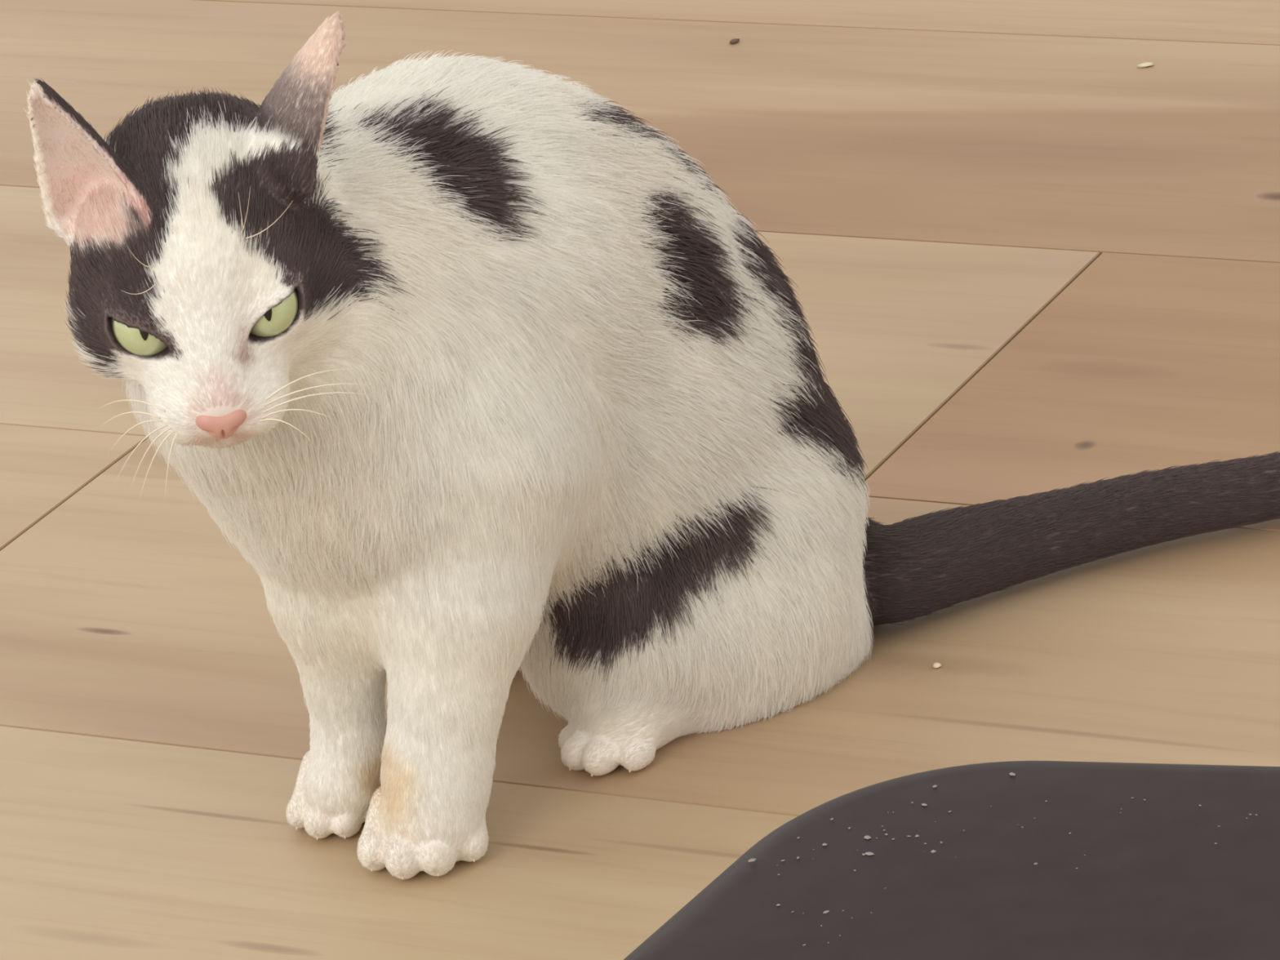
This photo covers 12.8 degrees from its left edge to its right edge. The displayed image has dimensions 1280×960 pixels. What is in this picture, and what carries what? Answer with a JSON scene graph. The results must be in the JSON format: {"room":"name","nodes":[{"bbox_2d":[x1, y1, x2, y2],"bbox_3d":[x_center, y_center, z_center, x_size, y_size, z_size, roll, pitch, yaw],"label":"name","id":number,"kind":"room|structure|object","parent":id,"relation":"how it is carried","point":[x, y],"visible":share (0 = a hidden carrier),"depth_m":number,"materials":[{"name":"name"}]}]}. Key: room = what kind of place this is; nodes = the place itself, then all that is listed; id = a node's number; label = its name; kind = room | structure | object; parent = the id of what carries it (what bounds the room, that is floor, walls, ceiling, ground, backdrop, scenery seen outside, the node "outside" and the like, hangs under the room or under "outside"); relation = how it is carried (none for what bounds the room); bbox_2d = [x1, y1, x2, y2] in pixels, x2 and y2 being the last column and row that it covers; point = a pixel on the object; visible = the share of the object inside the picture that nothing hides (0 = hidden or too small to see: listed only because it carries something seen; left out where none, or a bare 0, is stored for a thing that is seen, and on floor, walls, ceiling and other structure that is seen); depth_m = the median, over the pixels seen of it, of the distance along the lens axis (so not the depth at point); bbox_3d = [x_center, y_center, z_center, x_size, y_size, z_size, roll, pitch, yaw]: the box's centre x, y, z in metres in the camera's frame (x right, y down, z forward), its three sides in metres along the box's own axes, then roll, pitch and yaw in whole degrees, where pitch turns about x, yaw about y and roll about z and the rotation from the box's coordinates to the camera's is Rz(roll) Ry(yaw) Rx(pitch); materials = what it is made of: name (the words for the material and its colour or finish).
{"room":"room with wooden floor","nodes":[
{"label":"room with wooden floor","id":0,"kind":"room"},
{"bbox_2d":[0,0,1279,959],"bbox_3d":[1.204,-0.242,2.263,5.000,0.024,4.447,5,26,28],"label":"floor","id":1,"kind":"structure","parent":0,"point":[1024,256],"depth_m":2.07,"materials":[{"name":"brown wood"}]},
{"bbox_2d":[22,10,1279,879],"bbox_3d":[0.029,-0.075,1.864,0.537,0.283,0.206,-23,27,-32],"label":"cat","id":2,"kind":"object","parent":1,"relation":"on","point":[479,375],"visible":1,"depth_m":1.77},
{"bbox_2d":[729,38,740,44],"bbox_3d":[0.041,-0.192,2.491,0.004,0.002,0.005,3,25,25],"label":"crumb","id":3,"kind":"object","parent":1,"relation":"on","point":[734,40],"visible":1,"depth_m":2.49,"materials":[{"name":"brown food"}]},
{"bbox_2d":[933,662,941,668],"bbox_3d":[0.098,0.061,1.879,0.003,0.001,0.003,6,26,29],"label":"crumb","id":4,"kind":"object","parent":1,"relation":"on","point":[935,664],"visible":1,"depth_m":1.88,"materials":[{"name":"beige food"}]},
{"bbox_2d":[623,760,1279,959],"bbox_3d":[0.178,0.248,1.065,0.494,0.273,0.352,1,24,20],"label":"mat","id":5,"kind":"object","parent":1,"relation":"on","point":[1010,860],"visible":1,"depth_m":1.15,"materials":[{"name":"grey plastic"}]},
{"bbox_2d":[1136,62,1154,67],"bbox_3d":[0.213,-0.175,2.395,0.007,0.001,0.005,-14,24,-14],"label":"crumb","id":6,"kind":"object","parent":1,"relation":"on","point":[1147,64],"visible":1,"depth_m":2.39,"materials":[{"name":"beige food"}]}
]}

